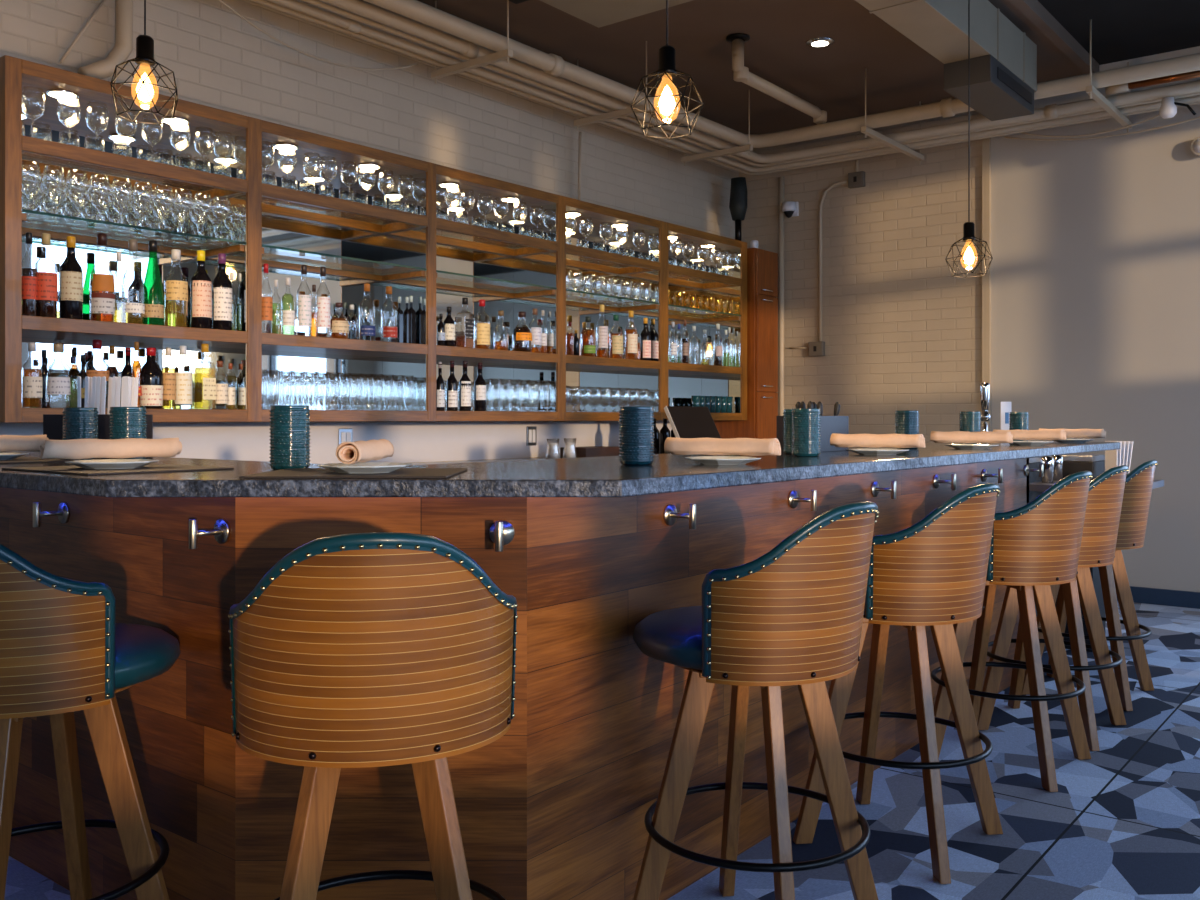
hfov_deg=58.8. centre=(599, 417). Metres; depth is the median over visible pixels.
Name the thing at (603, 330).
bottle
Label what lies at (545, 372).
mirror
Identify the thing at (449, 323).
bottle
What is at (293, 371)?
beer glass
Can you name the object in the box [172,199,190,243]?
wine glass
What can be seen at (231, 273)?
bottle
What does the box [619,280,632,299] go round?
glass
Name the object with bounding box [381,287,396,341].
bottle
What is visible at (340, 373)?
beer glass
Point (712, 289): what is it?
mirror
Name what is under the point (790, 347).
conduit
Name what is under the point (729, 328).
bottle
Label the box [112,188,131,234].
wine glass
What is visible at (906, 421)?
tumbler
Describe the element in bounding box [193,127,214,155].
wine glass
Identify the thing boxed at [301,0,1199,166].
pipe
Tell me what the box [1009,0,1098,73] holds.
beam
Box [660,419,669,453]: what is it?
bottle
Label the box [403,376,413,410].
beer glass
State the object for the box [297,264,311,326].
bottle
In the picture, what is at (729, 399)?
cup
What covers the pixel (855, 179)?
junction box
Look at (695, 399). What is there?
cup
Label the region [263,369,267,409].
beer glass
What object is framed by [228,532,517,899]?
bar stool
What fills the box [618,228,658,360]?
mirror
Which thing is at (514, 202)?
wine glass
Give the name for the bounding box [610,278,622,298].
glass
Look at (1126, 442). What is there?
menu
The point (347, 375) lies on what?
beer glass
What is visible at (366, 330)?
bottle
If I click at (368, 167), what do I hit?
puck light
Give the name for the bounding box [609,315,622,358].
bottle
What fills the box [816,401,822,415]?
tool
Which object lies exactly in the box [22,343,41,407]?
bottle
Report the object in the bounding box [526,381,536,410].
glass
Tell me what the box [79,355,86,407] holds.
bottle
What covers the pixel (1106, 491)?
bar stool
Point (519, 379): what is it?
glass
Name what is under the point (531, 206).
wine glass
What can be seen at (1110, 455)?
menu
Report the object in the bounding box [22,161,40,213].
wine glass
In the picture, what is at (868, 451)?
plate
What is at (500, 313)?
bottle
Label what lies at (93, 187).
wine glass
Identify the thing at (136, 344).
bottle
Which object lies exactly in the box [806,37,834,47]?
recessed light
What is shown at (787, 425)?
tumbler
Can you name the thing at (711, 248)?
wine glass
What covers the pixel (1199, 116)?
cable
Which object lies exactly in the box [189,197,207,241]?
wine glass
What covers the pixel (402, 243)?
mirror
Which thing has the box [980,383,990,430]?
tap
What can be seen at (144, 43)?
socket
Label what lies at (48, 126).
mirror
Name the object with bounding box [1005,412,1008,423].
print
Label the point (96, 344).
bottle
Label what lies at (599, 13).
duct
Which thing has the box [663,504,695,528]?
hook
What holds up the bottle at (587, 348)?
on the bar shelf
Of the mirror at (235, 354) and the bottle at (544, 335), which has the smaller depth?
the mirror at (235, 354)
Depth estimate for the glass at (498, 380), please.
6.13 m
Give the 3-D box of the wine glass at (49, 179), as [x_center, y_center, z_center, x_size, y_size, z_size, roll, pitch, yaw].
[-2.154,-0.857,4.225,0.080,0.185,0.080,0,0,-42]
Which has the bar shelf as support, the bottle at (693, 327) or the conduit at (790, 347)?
the bottle at (693, 327)
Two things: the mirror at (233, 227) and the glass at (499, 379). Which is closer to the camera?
the mirror at (233, 227)
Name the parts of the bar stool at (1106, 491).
leg, leg, leg, leg, edge trim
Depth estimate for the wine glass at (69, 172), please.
4.10 m
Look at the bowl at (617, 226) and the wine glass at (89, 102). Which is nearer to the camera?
the wine glass at (89, 102)
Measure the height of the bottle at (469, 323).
0.276 m
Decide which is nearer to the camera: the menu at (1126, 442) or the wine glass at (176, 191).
the wine glass at (176, 191)
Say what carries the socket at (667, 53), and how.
attached to the pendant lamp at (667, 70)
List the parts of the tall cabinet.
door, door, door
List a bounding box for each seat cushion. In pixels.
[115,623,180,689]
[633,606,701,669]
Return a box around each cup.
[691,396,700,406]
[700,396,705,406]
[705,396,710,410]
[710,396,716,412]
[716,396,721,412]
[721,396,726,412]
[727,397,732,412]
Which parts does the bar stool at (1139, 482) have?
leg, leg, leg, leg, edge trim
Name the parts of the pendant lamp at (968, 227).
cord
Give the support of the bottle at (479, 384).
on the bar shelf
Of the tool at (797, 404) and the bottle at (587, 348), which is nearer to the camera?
the tool at (797, 404)
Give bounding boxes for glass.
[22,86,45,119]
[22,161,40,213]
[22,166,38,217]
[23,173,44,222]
[40,171,62,221]
[42,165,64,217]
[46,177,67,226]
[57,95,80,126]
[64,175,85,224]
[66,170,88,220]
[69,181,89,229]
[85,101,108,132]
[86,179,107,227]
[89,174,110,223]
[90,185,111,232]
[108,183,128,230]
[111,178,131,226]
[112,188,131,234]
[114,108,136,138]
[129,186,149,233]
[132,182,152,229]
[132,192,151,237]
[141,114,162,144]
[150,190,169,236]
[152,195,171,240]
[153,186,173,232]
[169,121,190,150]
[170,193,188,239]
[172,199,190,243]
[173,189,193,235]
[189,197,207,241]
[191,202,208,245]
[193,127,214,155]
[193,193,212,238]
[208,201,225,244]
[212,196,230,241]
[213,131,232,159]
[262,142,274,168]
[262,371,265,409]
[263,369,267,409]
[266,372,277,409]
[268,370,279,409]
[277,146,296,172]
[278,372,289,403]
[281,370,292,404]
[290,372,301,404]
[293,371,304,404]
[302,373,313,409]
[303,152,320,178]
[305,371,316,409]
[314,373,324,409]
[317,372,327,408]
[319,156,336,181]
[325,374,335,406]
[328,372,339,409]
[336,374,346,409]
[340,161,357,186]
[340,373,350,408]
[347,375,357,407]
[351,373,361,406]
[357,375,367,409]
[358,165,375,189]
[362,374,372,409]
[368,375,377,407]
[372,374,382,409]
[377,170,394,193]
[378,376,387,409]
[383,375,393,407]
[388,376,397,409]
[393,375,403,410]
[397,175,413,211]
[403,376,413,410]
[436,183,447,205]
[445,186,460,208]
[459,189,474,211]
[477,194,492,214]
[489,380,499,410]
[490,378,500,408]
[493,197,508,223]
[498,380,508,407]
[499,379,510,410]
[509,379,519,410]
[513,202,526,222]
[520,380,529,410]
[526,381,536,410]
[530,206,543,230]
[530,380,539,411]
[540,380,549,411]
[566,214,576,239]
[567,386,581,411]
[568,272,581,292]
[577,387,591,411]
[579,218,592,244]
[579,274,592,293]
[587,387,601,411]
[589,276,602,295]
[596,388,610,411]
[597,387,611,411]
[599,222,612,250]
[600,277,612,296]
[607,388,621,411]
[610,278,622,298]
[615,226,628,254]
[617,388,630,404]
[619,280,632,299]
[629,282,641,300]
[633,230,644,256]
[638,284,650,302]
[670,238,681,265]
[682,241,693,267]
[697,245,708,270]
[710,248,721,273]
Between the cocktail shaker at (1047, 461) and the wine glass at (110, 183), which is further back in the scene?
the cocktail shaker at (1047, 461)
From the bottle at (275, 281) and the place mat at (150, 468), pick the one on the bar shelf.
the bottle at (275, 281)
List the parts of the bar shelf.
panel, rail, glass shelf, rail, rail, rail, glass shelf, rail, rail, rail, glass shelf, rail, rail, rail, glass shelf, rail, rail, rail, glass shelf, rail, rail, panel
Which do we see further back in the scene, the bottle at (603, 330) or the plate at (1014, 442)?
the bottle at (603, 330)
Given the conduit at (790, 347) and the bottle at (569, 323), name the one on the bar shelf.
the bottle at (569, 323)
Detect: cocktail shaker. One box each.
[1041,456,1053,482]
[1051,455,1062,480]
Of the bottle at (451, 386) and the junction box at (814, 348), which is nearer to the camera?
the bottle at (451, 386)
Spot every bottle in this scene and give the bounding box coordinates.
[22,232,37,315]
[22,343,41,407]
[35,233,57,317]
[38,350,49,407]
[46,344,70,407]
[59,236,82,319]
[66,357,78,406]
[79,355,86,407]
[85,340,108,382]
[89,233,114,321]
[105,346,118,407]
[113,251,124,303]
[121,348,134,380]
[122,239,144,323]
[132,342,141,395]
[139,348,162,408]
[142,240,163,324]
[161,348,175,408]
[164,249,187,326]
[174,346,191,408]
[190,250,211,328]
[194,344,215,408]
[212,253,231,329]
[212,361,227,408]
[226,363,235,404]
[230,272,234,293]
[262,264,272,320]
[271,280,280,333]
[281,278,294,334]
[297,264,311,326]
[310,285,317,336]
[316,267,329,336]
[329,302,348,338]
[346,305,357,338]
[359,284,374,340]
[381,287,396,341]
[397,297,402,342]
[403,297,410,342]
[409,296,415,343]
[436,362,444,410]
[437,314,444,345]
[443,307,454,346]
[446,361,457,410]
[456,298,473,338]
[459,361,470,410]
[474,300,489,348]
[474,363,485,410]
[494,311,507,349]
[512,312,531,351]
[529,309,541,352]
[539,310,546,352]
[566,322,573,354]
[574,330,578,355]
[581,317,595,356]
[596,305,607,357]
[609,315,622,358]
[625,311,637,359]
[640,318,650,360]
[653,419,659,453]
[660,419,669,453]
[669,322,676,354]
[678,324,682,362]
[681,320,688,362]
[689,326,698,363]
[700,330,709,361]
[713,324,722,365]
[723,330,729,365]
[726,327,731,365]
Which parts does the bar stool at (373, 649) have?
leg, edge trim, leg, leg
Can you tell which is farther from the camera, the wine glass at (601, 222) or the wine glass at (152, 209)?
the wine glass at (601, 222)
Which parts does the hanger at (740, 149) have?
rod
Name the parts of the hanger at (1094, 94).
rod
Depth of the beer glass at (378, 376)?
5.47 m
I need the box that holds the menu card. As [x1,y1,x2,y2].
[1001,402,1010,429]
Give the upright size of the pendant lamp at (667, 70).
1.502 m
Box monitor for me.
[664,406,720,437]
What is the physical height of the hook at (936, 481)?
0.060 m
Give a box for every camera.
[750,240,757,247]
[782,201,798,217]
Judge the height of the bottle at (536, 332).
0.262 m
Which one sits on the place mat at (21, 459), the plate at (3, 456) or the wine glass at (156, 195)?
the plate at (3, 456)
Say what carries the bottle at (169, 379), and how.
on the bar shelf
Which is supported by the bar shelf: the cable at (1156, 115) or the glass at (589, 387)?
the glass at (589, 387)
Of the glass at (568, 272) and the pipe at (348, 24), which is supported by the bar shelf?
the glass at (568, 272)
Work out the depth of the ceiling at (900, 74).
6.54 m
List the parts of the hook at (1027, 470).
stem, post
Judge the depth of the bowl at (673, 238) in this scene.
7.40 m
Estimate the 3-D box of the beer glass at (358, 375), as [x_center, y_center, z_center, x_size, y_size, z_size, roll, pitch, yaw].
[-1.196,-0.127,5.367,0.053,0.178,0.054,0,0,-6]
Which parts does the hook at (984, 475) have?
stem, post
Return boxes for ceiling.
[417,0,1083,134]
[1038,0,1199,64]
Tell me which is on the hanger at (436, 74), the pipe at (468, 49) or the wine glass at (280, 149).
the pipe at (468, 49)
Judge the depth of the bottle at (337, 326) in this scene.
5.10 m
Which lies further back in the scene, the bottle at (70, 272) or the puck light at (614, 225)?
the puck light at (614, 225)
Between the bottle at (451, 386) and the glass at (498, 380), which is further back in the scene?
the glass at (498, 380)
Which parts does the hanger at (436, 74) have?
rod, rod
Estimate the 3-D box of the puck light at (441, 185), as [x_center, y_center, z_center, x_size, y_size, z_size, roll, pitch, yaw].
[-0.815,-1.254,5.745,0.094,0.004,0.094,0,0,38]
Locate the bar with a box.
[0,458,1028,899]
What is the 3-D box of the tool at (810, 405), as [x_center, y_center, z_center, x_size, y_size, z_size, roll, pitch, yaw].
[0.656,0.023,3.323,0.019,0.151,0.018,0,0,-29]
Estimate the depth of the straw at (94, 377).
2.94 m
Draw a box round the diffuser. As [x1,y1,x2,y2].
[944,54,1033,120]
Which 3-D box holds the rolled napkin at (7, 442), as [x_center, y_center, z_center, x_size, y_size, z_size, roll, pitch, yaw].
[-1.472,0.061,2.561,0.262,0.041,0.047,0,0,-40]
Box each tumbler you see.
[62,407,98,459]
[109,407,146,458]
[269,405,310,469]
[618,407,654,464]
[783,409,791,453]
[791,409,820,456]
[895,410,918,448]
[959,411,980,443]
[1009,412,1028,440]
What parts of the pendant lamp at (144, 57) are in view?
cord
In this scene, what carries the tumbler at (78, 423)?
on the countertop at (603, 476)
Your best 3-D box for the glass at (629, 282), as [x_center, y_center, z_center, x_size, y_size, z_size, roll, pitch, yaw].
[0.232,-0.825,6.957,0.086,0.120,0.088,0,0,3]
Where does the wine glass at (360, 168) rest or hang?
on the bar shelf
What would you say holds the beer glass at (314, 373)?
on the bar shelf
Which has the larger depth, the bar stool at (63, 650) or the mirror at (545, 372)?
the mirror at (545, 372)
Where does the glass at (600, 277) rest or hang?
on the bar shelf
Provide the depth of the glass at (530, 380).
6.18 m
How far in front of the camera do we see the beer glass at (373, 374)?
5.26 m
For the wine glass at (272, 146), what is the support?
on the bar shelf
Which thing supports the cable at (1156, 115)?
hanging from the hanger at (1094, 94)
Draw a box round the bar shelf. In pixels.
[0,55,746,422]
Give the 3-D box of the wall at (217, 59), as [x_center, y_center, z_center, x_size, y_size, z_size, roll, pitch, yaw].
[-2.105,-0.585,4.625,0.162,3.720,10.550,0,0,38]
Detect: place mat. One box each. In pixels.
[0,456,74,463]
[2,463,233,474]
[239,468,467,477]
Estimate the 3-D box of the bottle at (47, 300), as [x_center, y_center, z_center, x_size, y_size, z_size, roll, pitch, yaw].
[-2.105,-0.538,4.046,0.077,0.323,0.077,0,0,38]
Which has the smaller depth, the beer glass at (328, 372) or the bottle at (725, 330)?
the beer glass at (328, 372)
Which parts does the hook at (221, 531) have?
post, stem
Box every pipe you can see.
[251,0,1199,174]
[267,0,1199,171]
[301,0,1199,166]
[320,0,1199,162]
[363,0,1199,147]
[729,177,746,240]
[732,39,826,123]
[778,176,783,415]
[1105,70,1199,94]
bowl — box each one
[397,175,413,198]
[599,222,612,240]
[615,226,628,243]
[633,230,644,247]
[670,238,681,255]
[682,241,693,257]
[697,245,708,261]
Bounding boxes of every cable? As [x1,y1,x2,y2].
[219,0,417,70]
[1005,116,1199,140]
[1021,115,1159,136]
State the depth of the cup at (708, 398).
7.62 m
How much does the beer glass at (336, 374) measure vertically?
0.178 m
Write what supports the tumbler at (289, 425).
on the countertop at (603, 476)
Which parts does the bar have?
panel, panel, panel, panel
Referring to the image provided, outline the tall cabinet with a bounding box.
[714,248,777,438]
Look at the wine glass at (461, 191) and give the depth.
5.82 m
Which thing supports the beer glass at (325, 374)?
on the bar shelf
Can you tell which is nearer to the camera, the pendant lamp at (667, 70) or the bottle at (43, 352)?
the pendant lamp at (667, 70)
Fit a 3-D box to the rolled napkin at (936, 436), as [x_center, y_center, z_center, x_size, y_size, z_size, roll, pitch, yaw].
[1.254,0.065,3.595,0.262,0.041,0.047,0,0,22]
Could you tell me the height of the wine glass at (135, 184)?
0.185 m
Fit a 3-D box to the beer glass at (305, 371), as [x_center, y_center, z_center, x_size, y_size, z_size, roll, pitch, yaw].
[-1.344,-0.127,4.953,0.053,0.178,0.054,0,0,19]
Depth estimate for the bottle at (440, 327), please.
5.63 m
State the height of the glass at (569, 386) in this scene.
0.155 m
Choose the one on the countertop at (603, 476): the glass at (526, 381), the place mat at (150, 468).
the place mat at (150, 468)
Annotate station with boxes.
[1029,454,1163,652]
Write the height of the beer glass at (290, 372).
0.178 m
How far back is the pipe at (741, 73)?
6.48 m
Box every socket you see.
[135,35,154,66]
[341,432,350,442]
[529,430,534,442]
[657,45,676,78]
[963,222,974,240]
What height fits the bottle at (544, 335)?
0.258 m
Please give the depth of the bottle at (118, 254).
4.26 m
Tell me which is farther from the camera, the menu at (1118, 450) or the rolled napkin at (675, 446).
the menu at (1118, 450)
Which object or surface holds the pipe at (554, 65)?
on the hanger
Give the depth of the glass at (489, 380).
6.07 m
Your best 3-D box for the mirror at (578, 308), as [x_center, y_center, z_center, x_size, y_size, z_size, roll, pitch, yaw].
[-0.179,-0.649,6.914,0.007,1.224,0.974,0,0,38]
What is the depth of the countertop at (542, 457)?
6.00 m
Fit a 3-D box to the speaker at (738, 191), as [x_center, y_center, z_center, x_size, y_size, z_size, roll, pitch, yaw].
[1.059,-1.578,8.150,0.140,0.526,0.145,0,0,38]
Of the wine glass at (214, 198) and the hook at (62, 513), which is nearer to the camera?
the hook at (62, 513)
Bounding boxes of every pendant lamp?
[110,0,177,124]
[631,0,703,138]
[945,0,992,277]
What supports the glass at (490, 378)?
on the bar shelf
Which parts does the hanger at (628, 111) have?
rod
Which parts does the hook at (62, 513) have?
post, stem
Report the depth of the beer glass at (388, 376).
5.52 m
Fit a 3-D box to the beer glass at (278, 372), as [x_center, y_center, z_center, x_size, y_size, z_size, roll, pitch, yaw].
[-1.483,-0.127,5.004,0.053,0.178,0.054,0,0,-12]
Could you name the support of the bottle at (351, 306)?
on the bar shelf
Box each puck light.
[49,92,75,98]
[163,119,186,124]
[275,145,295,149]
[361,165,378,169]
[440,184,457,187]
[502,198,517,201]
[566,213,579,215]
[613,224,626,226]
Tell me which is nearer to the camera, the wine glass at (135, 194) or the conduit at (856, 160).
the wine glass at (135, 194)
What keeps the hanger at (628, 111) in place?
hanging from the ceiling at (900, 74)
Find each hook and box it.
[33,502,68,526]
[189,519,229,548]
[489,520,514,551]
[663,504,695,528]
[788,490,816,510]
[871,481,895,498]
[933,474,955,489]
[981,469,1001,482]
[1024,464,1042,476]
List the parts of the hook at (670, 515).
stem, post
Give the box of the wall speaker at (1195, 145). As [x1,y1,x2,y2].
[1191,136,1199,156]
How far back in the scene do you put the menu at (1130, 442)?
5.33 m
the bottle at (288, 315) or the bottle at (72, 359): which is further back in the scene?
the bottle at (288, 315)
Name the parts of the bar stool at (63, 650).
leg, edge trim, leg, seat, leg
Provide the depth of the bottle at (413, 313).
5.47 m
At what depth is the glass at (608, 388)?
6.88 m
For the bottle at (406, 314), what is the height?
0.244 m
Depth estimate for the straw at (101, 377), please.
2.98 m
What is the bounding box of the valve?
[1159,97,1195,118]
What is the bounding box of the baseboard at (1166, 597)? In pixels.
[1116,586,1199,608]
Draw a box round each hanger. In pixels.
[431,0,512,83]
[574,41,650,130]
[681,90,752,165]
[861,68,923,163]
[1086,19,1131,132]
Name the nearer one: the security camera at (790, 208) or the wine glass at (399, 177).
the wine glass at (399, 177)
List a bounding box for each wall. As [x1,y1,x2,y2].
[0,0,738,463]
[739,46,1199,591]
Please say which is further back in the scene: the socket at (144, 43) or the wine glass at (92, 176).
the wine glass at (92, 176)
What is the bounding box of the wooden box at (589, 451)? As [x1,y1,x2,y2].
[560,446,619,457]
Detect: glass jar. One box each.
[545,439,559,458]
[563,438,576,457]
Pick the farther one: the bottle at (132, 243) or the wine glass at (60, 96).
the bottle at (132, 243)
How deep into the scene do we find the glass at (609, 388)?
6.78 m
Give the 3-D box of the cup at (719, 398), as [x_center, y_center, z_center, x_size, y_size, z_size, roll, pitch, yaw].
[0.858,-0.098,7.766,0.064,0.120,0.066,0,0,29]
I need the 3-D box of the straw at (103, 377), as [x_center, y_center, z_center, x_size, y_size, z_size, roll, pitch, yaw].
[-1.371,-0.009,2.938,0.015,0.212,0.008,0,0,0]
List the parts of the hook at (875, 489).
stem, post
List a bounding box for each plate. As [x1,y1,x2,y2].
[0,453,28,459]
[65,459,158,468]
[318,462,411,472]
[685,456,760,464]
[846,448,908,454]
[944,444,997,448]
[1011,441,1053,444]
[1052,439,1093,442]
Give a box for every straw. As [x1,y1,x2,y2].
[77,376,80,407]
[84,376,88,407]
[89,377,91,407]
[91,376,95,407]
[95,377,96,407]
[96,376,100,413]
[100,377,101,413]
[101,376,105,413]
[107,377,111,413]
[111,376,115,406]
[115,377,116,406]
[116,376,120,406]
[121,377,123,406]
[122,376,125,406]
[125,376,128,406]
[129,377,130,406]
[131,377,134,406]
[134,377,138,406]
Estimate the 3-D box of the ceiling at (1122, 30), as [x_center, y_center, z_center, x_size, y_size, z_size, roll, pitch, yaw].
[2.116,-2.345,1.292,5.280,0.100,10.250,0,0,38]
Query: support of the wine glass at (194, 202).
on the bar shelf
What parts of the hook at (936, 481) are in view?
stem, post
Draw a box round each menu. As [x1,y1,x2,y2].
[1105,441,1116,470]
[1117,441,1120,465]
[1121,441,1124,464]
[1124,441,1128,464]
[1127,441,1132,473]
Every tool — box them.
[795,402,800,408]
[799,401,805,408]
[807,401,812,408]
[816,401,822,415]
[834,402,840,415]
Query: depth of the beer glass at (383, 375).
5.31 m
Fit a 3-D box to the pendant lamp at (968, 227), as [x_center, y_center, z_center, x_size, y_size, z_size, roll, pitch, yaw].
[1.639,-1.464,4.730,0.177,1.661,0.203,0,0,-22]
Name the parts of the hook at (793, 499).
stem, post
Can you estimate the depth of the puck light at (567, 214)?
6.55 m
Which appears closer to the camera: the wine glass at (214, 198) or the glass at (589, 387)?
the wine glass at (214, 198)
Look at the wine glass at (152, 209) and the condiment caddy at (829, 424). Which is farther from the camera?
the wine glass at (152, 209)
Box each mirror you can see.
[22,101,202,408]
[203,128,245,330]
[203,343,245,408]
[262,154,381,409]
[382,172,425,343]
[382,355,425,410]
[436,193,513,410]
[514,204,555,353]
[514,363,555,411]
[566,222,617,411]
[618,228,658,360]
[618,369,658,411]
[668,245,701,406]
[702,248,740,366]
[702,374,740,412]
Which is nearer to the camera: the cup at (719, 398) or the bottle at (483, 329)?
the bottle at (483, 329)
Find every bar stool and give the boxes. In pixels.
[0,544,180,899]
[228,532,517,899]
[633,501,878,899]
[793,483,1002,883]
[931,471,1092,791]
[977,465,1128,750]
[1022,459,1157,710]
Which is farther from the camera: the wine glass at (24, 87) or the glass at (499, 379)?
the glass at (499, 379)
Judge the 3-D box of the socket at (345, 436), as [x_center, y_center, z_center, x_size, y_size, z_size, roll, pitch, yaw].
[-1.308,0.114,5.488,0.002,0.080,0.060,0,0,38]
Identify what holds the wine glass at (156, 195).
on the bar shelf
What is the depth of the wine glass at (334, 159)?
5.09 m
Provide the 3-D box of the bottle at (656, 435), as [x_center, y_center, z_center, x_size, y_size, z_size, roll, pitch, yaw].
[0.345,0.124,6.811,0.072,0.240,0.072,0,0,38]
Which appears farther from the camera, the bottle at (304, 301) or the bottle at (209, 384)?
the bottle at (304, 301)
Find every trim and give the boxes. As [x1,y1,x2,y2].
[982,115,990,430]
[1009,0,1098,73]
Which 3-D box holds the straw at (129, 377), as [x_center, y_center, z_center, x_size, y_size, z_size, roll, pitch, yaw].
[-1.312,-0.009,2.963,0.018,0.212,0.008,0,0,31]
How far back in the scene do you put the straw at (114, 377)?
2.94 m
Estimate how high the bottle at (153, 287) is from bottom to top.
0.352 m
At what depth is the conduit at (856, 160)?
7.95 m
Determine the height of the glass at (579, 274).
0.120 m
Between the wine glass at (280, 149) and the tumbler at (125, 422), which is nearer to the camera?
the tumbler at (125, 422)
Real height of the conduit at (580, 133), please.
0.520 m
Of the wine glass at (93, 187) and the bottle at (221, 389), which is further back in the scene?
the bottle at (221, 389)
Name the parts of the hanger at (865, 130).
rod, rod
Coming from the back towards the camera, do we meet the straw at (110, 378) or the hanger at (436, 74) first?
the hanger at (436, 74)
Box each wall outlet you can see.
[338,428,352,444]
[526,426,536,445]
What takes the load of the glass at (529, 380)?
on the bar shelf
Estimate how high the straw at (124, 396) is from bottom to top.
0.212 m
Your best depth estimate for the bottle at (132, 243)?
4.30 m
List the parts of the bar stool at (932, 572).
leg, leg, cross rail, leg, edge trim, leg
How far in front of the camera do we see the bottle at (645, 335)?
7.07 m
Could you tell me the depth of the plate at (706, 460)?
2.37 m
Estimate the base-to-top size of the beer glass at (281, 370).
0.178 m
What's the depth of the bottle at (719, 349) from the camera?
7.79 m
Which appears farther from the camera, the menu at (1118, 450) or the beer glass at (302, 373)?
the menu at (1118, 450)
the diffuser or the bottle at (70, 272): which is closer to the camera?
the bottle at (70, 272)
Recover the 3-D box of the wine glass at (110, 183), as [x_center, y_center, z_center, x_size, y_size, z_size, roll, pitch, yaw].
[-1.956,-0.857,4.328,0.080,0.185,0.080,0,0,21]
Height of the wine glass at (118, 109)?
0.210 m
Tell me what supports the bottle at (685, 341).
on the bar shelf
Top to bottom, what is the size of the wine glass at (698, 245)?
0.210 m
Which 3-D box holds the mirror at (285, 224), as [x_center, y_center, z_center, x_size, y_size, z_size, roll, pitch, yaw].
[-1.463,-0.649,5.288,0.007,1.224,0.978,0,0,38]
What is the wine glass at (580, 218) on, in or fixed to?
on the bar shelf
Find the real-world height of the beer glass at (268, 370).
0.178 m
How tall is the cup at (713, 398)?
0.120 m
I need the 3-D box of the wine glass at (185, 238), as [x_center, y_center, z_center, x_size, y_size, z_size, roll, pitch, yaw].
[-1.792,-0.857,4.536,0.080,0.185,0.080,0,0,-32]
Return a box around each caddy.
[43,414,152,439]
[776,416,848,451]
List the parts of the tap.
handle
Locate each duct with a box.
[540,0,692,27]
[855,0,1036,120]
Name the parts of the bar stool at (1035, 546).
leg, leg, cross rail, leg, edge trim, leg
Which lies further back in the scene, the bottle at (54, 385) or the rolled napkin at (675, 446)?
the bottle at (54, 385)
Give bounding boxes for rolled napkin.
[0,435,48,451]
[40,438,181,458]
[336,439,393,463]
[664,437,780,455]
[830,433,924,447]
[930,431,1012,442]
[993,429,1065,439]
[1039,428,1105,437]
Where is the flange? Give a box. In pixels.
[726,33,749,42]
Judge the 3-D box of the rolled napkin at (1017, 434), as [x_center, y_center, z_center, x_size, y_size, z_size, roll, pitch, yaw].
[1.651,0.065,4.097,0.262,0.041,0.047,0,0,26]
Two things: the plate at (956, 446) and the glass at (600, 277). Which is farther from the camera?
the glass at (600, 277)
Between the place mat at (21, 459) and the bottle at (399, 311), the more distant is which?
the bottle at (399, 311)
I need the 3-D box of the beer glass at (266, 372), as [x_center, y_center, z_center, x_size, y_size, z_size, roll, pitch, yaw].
[-1.524,-0.127,4.952,0.054,0.178,0.053,0,0,-4]
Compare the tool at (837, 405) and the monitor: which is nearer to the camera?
the tool at (837, 405)
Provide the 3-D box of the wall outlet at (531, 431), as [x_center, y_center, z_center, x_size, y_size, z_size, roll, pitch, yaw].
[-0.424,0.112,6.613,0.010,0.120,0.090,0,0,38]
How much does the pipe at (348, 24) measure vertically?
0.054 m
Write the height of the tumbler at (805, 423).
0.130 m
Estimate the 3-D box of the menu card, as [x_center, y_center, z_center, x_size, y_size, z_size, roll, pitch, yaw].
[1.822,0.016,4.780,0.060,0.178,0.040,0,0,-12]
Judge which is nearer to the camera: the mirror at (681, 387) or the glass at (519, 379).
the glass at (519, 379)
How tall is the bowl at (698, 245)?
0.116 m
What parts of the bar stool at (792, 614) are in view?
leg, seat, leg, leg, edge trim, leg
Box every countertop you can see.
[0,441,1119,496]
[412,457,547,464]
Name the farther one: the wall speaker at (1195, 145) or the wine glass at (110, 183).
the wall speaker at (1195, 145)
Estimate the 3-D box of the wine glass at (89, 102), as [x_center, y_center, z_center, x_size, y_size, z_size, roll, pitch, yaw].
[-1.993,-1.140,4.220,0.085,0.210,0.086,0,0,-14]
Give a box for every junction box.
[808,341,824,356]
[848,171,864,188]
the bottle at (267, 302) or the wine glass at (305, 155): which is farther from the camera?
the wine glass at (305, 155)
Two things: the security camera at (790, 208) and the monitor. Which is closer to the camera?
the monitor
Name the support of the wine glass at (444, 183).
on the bar shelf
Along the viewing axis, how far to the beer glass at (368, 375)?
5.41 m
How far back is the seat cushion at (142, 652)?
2.12 m
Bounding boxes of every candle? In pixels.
[547,443,558,458]
[564,443,575,457]
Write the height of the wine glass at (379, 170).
0.210 m
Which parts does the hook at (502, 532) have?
post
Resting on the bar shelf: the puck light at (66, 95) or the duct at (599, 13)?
the puck light at (66, 95)
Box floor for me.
[4,601,1199,899]
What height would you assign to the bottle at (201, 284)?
0.338 m
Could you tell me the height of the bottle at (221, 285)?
0.337 m
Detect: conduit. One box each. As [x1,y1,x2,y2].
[59,0,104,63]
[78,0,132,78]
[578,132,581,199]
[790,347,807,348]
[819,180,847,340]
[855,159,858,171]

